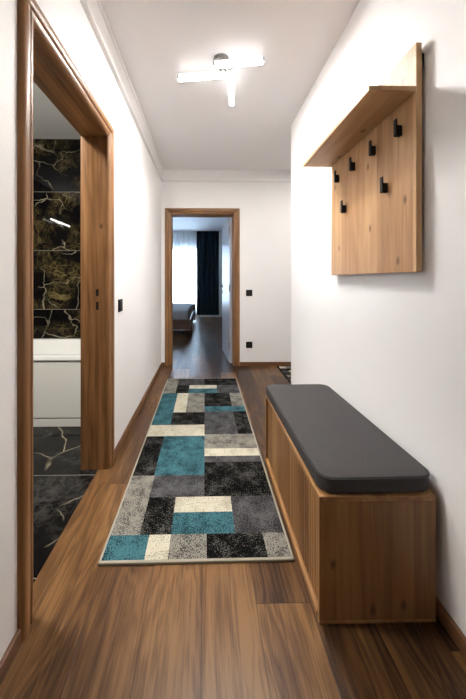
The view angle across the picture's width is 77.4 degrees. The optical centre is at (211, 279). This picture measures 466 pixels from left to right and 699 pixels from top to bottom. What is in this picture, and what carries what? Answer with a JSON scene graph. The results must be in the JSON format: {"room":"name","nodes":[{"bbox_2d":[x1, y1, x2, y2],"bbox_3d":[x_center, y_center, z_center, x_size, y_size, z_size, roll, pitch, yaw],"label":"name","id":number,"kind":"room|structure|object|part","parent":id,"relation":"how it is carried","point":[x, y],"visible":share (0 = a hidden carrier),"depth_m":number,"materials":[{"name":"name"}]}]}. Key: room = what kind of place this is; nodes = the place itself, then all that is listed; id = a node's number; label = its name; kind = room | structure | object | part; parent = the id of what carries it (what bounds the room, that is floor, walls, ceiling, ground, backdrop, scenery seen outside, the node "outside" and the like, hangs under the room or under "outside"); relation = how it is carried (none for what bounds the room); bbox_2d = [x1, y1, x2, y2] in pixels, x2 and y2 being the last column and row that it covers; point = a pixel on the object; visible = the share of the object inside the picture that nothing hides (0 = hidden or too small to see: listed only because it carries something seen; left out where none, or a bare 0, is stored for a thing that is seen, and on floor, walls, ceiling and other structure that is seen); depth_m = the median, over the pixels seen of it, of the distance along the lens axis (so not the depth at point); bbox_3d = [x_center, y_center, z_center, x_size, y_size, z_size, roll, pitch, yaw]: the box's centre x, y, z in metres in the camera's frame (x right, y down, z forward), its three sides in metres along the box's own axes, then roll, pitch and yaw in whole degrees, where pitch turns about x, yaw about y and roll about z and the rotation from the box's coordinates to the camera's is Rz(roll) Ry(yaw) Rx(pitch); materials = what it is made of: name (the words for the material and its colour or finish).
{"room":"home hallway","nodes":[
{"label":"home hallway","id":0,"kind":"room"},
{"bbox_2d":[33,139,80,338],"bbox_3d":[-1.655,-0.140,3.012,1.695,2.600,0.100,0,0,-1],"label":"wall","id":1,"kind":"structure","parent":0,"point":[56,162],"depth_m":2.96,"materials":[{"name":"tile"}]},
{"bbox_2d":[0,0,160,659],"bbox_3d":[-0.675,-0.155,-0.155,0.155,2.630,8.114,0,0,-1],"label":"wall","id":2,"kind":"structure","parent":0,"point":[137,182],"depth_m":1.59,"materials":[{"name":"white paint"}]},
{"bbox_2d":[0,629,20,685],"bbox_3d":[-0.564,1.134,-1.644,0.014,0.052,5.132,0,0,-1],"label":"baseboard","id":3,"kind":"structure","parent":2,"relation":"attached to","point":[13,647],"depth_m":0.87,"materials":[{"name":"brown wood"}]},
{"bbox_2d":[17,0,113,642],"bbox_3d":[-0.697,0.096,1.389,0.184,2.128,0.938,0,0,-1],"label":"door frame","id":4,"kind":"structure","parent":2,"relation":"in","point":[42,59],"depth_m":1.29,"materials":[{"name":"brown wood"}]},
{"bbox_3d":[-0.607,0.096,0.947,0.020,2.128,0.050,0,0,-1],"label":"casing","id":5,"kind":"part","parent":4,"relation":"part of","materials":[{"name":"brown wood"}]},
{"bbox_3d":[-0.615,-0.943,1.391,0.020,0.050,0.938,0,0,-1],"label":"casing","id":6,"kind":"part","parent":4,"relation":"part of","materials":[{"name":"brown wood"}]},
{"bbox_3d":[-0.622,0.096,1.834,0.020,2.128,0.050,0,0,-1],"label":"casing","id":7,"kind":"part","parent":4,"relation":"part of","materials":[{"name":"brown wood"}]},
{"bbox_2d":[118,299,122,311],"bbox_3d":[-0.629,0.177,2.019,0.012,0.085,0.085,0,0,-1],"label":"light switch","id":8,"kind":"object","parent":2,"relation":"attached to","point":[120,301],"visible":1,"depth_m":1.99,"materials":[{"name":"black plastic"}]},
{"bbox_2d":[80,0,163,180],"bbox_3d":[-0.574,-1.399,-0.153,0.046,0.143,8.114,0,0,-1],"label":"trim","id":9,"kind":"structure","parent":2,"relation":"attached to","point":[95,13],"depth_m":1.91,"materials":[{"name":"white paint"}]},
{"bbox_2d":[114,362,161,460],"bbox_3d":[-0.643,1.134,2.881,0.014,0.052,2.044,0,0,-1],"label":"baseboard","id":10,"kind":"structure","parent":2,"relation":"attached to","point":[123,437],"depth_m":2.37,"materials":[{"name":"brown wood"}]},
{"bbox_2d":[33,0,359,169],"bbox_3d":[-0.022,-1.510,-0.153,5.050,0.140,8.294,0,0,-1],"label":"ceiling","id":11,"kind":"structure","parent":0,"point":[193,125],"depth_m":2.05,"materials":[{"name":"white paint"}]},
{"bbox_2d":[177,53,263,105],"bbox_3d":[0.052,-1.422,2.056,0.566,0.095,0.482,0,0,-1],"label":"ceiling lamp","id":12,"kind":"object","parent":11,"relation":"attached to","point":[221,61],"visible":1,"depth_m":1.94,"materials":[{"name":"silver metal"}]},
{"bbox_2d":[178,70,223,81],"bbox_3d":[-0.065,-1.398,1.984,0.313,0.037,0.043,0,0,6],"label":"diffuser","id":13,"kind":"object","parent":12,"relation":"attached to","point":[219,74],"depth_m":1.97,"materials":[{"name":"white plastic"}]},
{"bbox_2d":[227,69,234,104],"bbox_3d":[0.146,-1.398,2.103,0.043,0.037,0.373,0,0,6],"label":"diffuser","id":14,"kind":"object","parent":12,"relation":"attached to","point":[230,72],"depth_m":2.06,"materials":[{"name":"white plastic"}]},
{"bbox_2d":[214,56,262,68],"bbox_3d":[0.175,-1.398,1.861,0.308,0.037,0.043,0,0,7],"label":"diffuser","id":15,"kind":"object","parent":12,"relation":"attached to","point":[249,61],"depth_m":1.85,"materials":[{"name":"white plastic"}]},
{"bbox_2d":[173,217,228,229],"bbox_3d":[-0.917,-1.590,6.707,5.000,0.100,5.456,0,0,-1],"label":"ceiling","id":16,"kind":"structure","parent":0,"point":[179,223],"depth_m":7.90,"materials":[{"name":"white paint"}]},
{"bbox_2d":[173,230,221,231],"bbox_3d":[-1.057,-1.528,9.008,3.000,0.025,0.150,0,0,-1],"label":"rail","id":17,"kind":"object","parent":16,"relation":"attached to","point":[173,230],"visible":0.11,"depth_m":8.95,"materials":[{"name":"white metal"}]},
{"bbox_2d":[173,231,196,314],"bbox_3d":[-1.453,-0.215,9.041,2.110,2.600,0.050,0,0,-1],"label":"sheer curtain","id":18,"kind":"object","parent":17,"relation":"hanging from","point":[184,243],"visible":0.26,"depth_m":9.06,"materials":[{"name":"white fabric"}]},
{"bbox_2d":[197,231,218,314],"bbox_3d":[-0.101,-0.215,8.991,0.688,2.600,0.073,0,0,-1],"label":"curtain","id":19,"kind":"object","parent":17,"relation":"hanging from","point":[207,241],"visible":1,"depth_m":8.99,"materials":[{"name":"fabric"}]},
{"bbox_2d":[219,232,221,313],"bbox_3d":[-0.962,-0.215,9.260,4.800,2.750,0.250,0,0,-1],"label":"wall","id":20,"kind":"structure","parent":0,"point":[220,233],"depth_m":9.16,"materials":[{"name":"white paint"}]},
{"bbox_2d":[196,314,221,316],"bbox_3d":[-0.959,1.120,9.127,4.800,0.080,0.015,0,0,-1],"label":"baseboard","id":21,"kind":"structure","parent":20,"relation":"attached to","point":[219,315],"depth_m":9.13,"materials":[{"name":"white"}]},
{"bbox_2d":[161,181,290,361],"bbox_3d":[0.803,-0.180,4.006,3.255,2.680,0.155,0,0,-1],"label":"wall","id":22,"kind":"structure","parent":0,"point":[265,207],"depth_m":3.92,"materials":[{"name":"white paint"}]},
{"bbox_2d":[165,208,239,366],"bbox_3d":[-0.125,0.096,4.352,1.010,2.128,0.919,0,0,-1],"label":"door","id":23,"kind":"structure","parent":22,"relation":"in","point":[230,286],"depth_m":3.91,"materials":[{"name":"brown wood"}]},
{"bbox_3d":[-0.597,0.096,3.894,0.050,2.128,0.020,0,0,-1],"label":"casing","id":24,"kind":"part","parent":23,"relation":"part of","materials":[{"name":"brown wood"}]},
{"bbox_3d":[-0.117,-0.943,3.903,1.010,0.050,0.020,0,0,-1],"label":"casing","id":25,"kind":"part","parent":23,"relation":"part of","materials":[{"name":"brown wood"}]},
{"bbox_3d":[0.363,0.096,3.911,0.050,2.128,0.020,0,0,-1],"label":"casing","id":26,"kind":"part","parent":23,"relation":"part of","materials":[{"name":"brown wood"}]},
{"bbox_2d":[162,169,290,181],"bbox_3d":[0.832,-1.399,3.906,3.000,0.143,0.046,0,0,-1],"label":"trim","id":27,"kind":"structure","parent":22,"relation":"attached to","point":[168,175],"depth_m":3.89,"materials":[{"name":"white paint"}]},
{"bbox_2d":[246,290,251,295],"bbox_3d":[0.515,0.175,3.917,0.085,0.085,0.012,0,0,-1],"label":"light switch","id":28,"kind":"object","parent":22,"relation":"attached to","point":[248,292],"visible":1,"depth_m":3.92,"materials":[{"name":"black plastic"}]},
{"bbox_2d":[246,342,251,347],"bbox_3d":[0.515,0.877,3.917,0.085,0.085,0.012,0,0,-1],"label":"power socket","id":29,"kind":"object","parent":22,"relation":"attached to","point":[248,344],"visible":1,"depth_m":3.92,"materials":[{"name":"black plastic"}]},
{"bbox_2d":[240,362,290,365],"bbox_3d":[1.360,1.134,3.931,1.944,0.052,0.014,0,0,-1],"label":"baseboard","id":30,"kind":"structure","parent":22,"relation":"attached to","point":[241,363],"depth_m":3.91,"materials":[{"name":"brown wood"}]},
{"bbox_2d":[0,317,465,698],"bbox_3d":[-0.446,1.200,2.618,5.600,0.080,13.650,0,0,-1],"label":"floor","id":31,"kind":"structure","parent":0,"point":[212,630],"depth_m":0.98,"materials":[{"name":"brown wood"}]},
{"bbox_2d":[33,339,80,426],"bbox_3d":[-1.649,0.878,2.616,1.693,0.564,0.688,0,0,-1],"label":"bathtub","id":32,"kind":"object","parent":31,"relation":"on","point":[56,362],"visible":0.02,"depth_m":2.29,"materials":[{"name":"white ceramic"}]},
{"bbox_2d":[173,303,195,333],"bbox_3d":[-1.305,0.897,6.986,1.795,0.525,2.084,0,0,-1],"label":"bed","id":33,"kind":"object","parent":31,"relation":"on","point":[184,314],"visible":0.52,"depth_m":6.01,"materials":[{"name":"grey fabric"}]},
{"bbox_3d":[-1.287,0.920,5.963,1.735,0.210,0.030,0,0,-1],"label":"footboard","id":34,"kind":"part","parent":33,"relation":"part of","materials":[{"name":"brown wood"}]},
{"bbox_3d":[-1.305,0.748,6.983,1.635,0.225,1.970,0,0,-1],"label":"mattress","id":35,"kind":"part","parent":33,"relation":"part of","materials":[{"name":"grey fabric"}]},
{"bbox_3d":[-0.452,0.920,6.993,0.030,0.210,2.000,0,0,-1],"label":"rail","id":36,"kind":"part","parent":33,"relation":"part of","materials":[{"name":"silver metal"}]},
{"bbox_3d":[-1.322,0.885,8.003,1.795,0.450,0.050,0,0,-1],"label":"headboard","id":37,"kind":"part","parent":33,"relation":"part of","materials":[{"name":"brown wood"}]},
{"bbox_2d":[98,378,294,565],"bbox_3d":[-0.082,1.154,2.290,0.805,0.012,2.214,0,0,-1],"label":"runner rug","id":38,"kind":"object","parent":31,"relation":"on","point":[198,490],"visible":1,"depth_m":1.57,"materials":[{"name":"multicoloured fabric"}]},
{"bbox_2d":[277,366,290,383],"bbox_3d":[1.329,1.155,3.486,0.890,0.010,0.805,0,0,-1],"label":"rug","id":39,"kind":"object","parent":31,"relation":"on","point":[285,370],"visible":0.12,"depth_m":3.65,"materials":[{"name":"multicoloured fabric"}]},
{"bbox_2d":[265,394,435,623],"bbox_3d":[0.555,0.946,1.426,0.402,0.428,0.894,0,0,-1],"label":"storage bench","id":40,"kind":"object","parent":31,"relation":"on","point":[362,557],"visible":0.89,"depth_m":0.98,"materials":[{"name":"brown wood"}]},
{"bbox_3d":[0.549,0.954,1.864,0.399,0.408,0.018,0,0,-1],"label":"panel","id":41,"kind":"part","parent":40,"relation":"part of","materials":[{"name":"brown wood"}]},
{"bbox_3d":[0.374,0.945,1.617,0.016,0.383,0.447,0,0,-1],"label":"door","id":42,"kind":"part","parent":40,"relation":"part of","materials":[{"name":"brown wood"}]},
{"bbox_3d":[0.553,1.149,1.427,0.398,0.022,0.856,0,0,-1],"label":"panel","id":43,"kind":"part","parent":40,"relation":"part of","materials":[{"name":"brown wood"}]},
{"bbox_3d":[0.381,0.945,1.194,0.016,0.383,0.391,0,0,-1],"label":"door","id":44,"kind":"part","parent":40,"relation":"part of","materials":[{"name":"brown wood"}]},
{"bbox_2d":[266,384,429,493],"bbox_3d":[0.560,0.700,1.435,0.407,0.064,0.896,0,0,-2],"label":"seat cushion","id":45,"kind":"object","parent":40,"relation":"on","point":[342,450],"visible":1,"depth_m":1.17,"materials":[{"name":"grey fabric"}]},
{"bbox_3d":[0.557,0.741,1.427,0.399,0.018,0.892,0,0,-1],"label":"panel","id":46,"kind":"part","parent":40,"relation":"part of","materials":[{"name":"brown wood"}]},
{"bbox_3d":[0.564,0.954,0.990,0.399,0.408,0.018,0,0,-1],"label":"panel","id":47,"kind":"part","parent":40,"relation":"part of","materials":[{"name":"brown wood"}]},
{"bbox_2d":[291,0,465,635],"bbox_3d":[0.886,-0.155,-0.712,0.130,2.630,6.946,0,0,-1],"label":"wall","id":48,"kind":"structure","parent":0,"point":[392,346],"depth_m":1.16,"materials":[{"name":"white paint"}]},
{"bbox_2d":[303,42,423,274],"bbox_3d":[0.678,-0.453,1.427,0.211,0.845,0.723,0,0,-1],"label":"coat rack","id":49,"kind":"object","parent":48,"relation":"attached to","point":[373,154],"visible":1,"depth_m":1.24,"materials":[{"name":"brown wood"}]},
{"bbox_2d":[303,85,415,166],"bbox_3d":[0.660,-0.705,1.426,0.176,0.018,0.723,0,0,-1],"label":"shelf","id":50,"kind":"object","parent":49,"relation":"attached to","point":[376,105],"depth_m":1.27,"materials":[{"name":"brown wood"}]},
{"bbox_2d":[436,597,465,657],"bbox_3d":[0.814,1.134,-0.713,0.014,0.052,6.946,0,0,-1],"label":"baseboard","id":51,"kind":"structure","parent":48,"relation":"attached to","point":[449,624],"depth_m":0.94,"materials":[{"name":"brown wood"}]}
]}

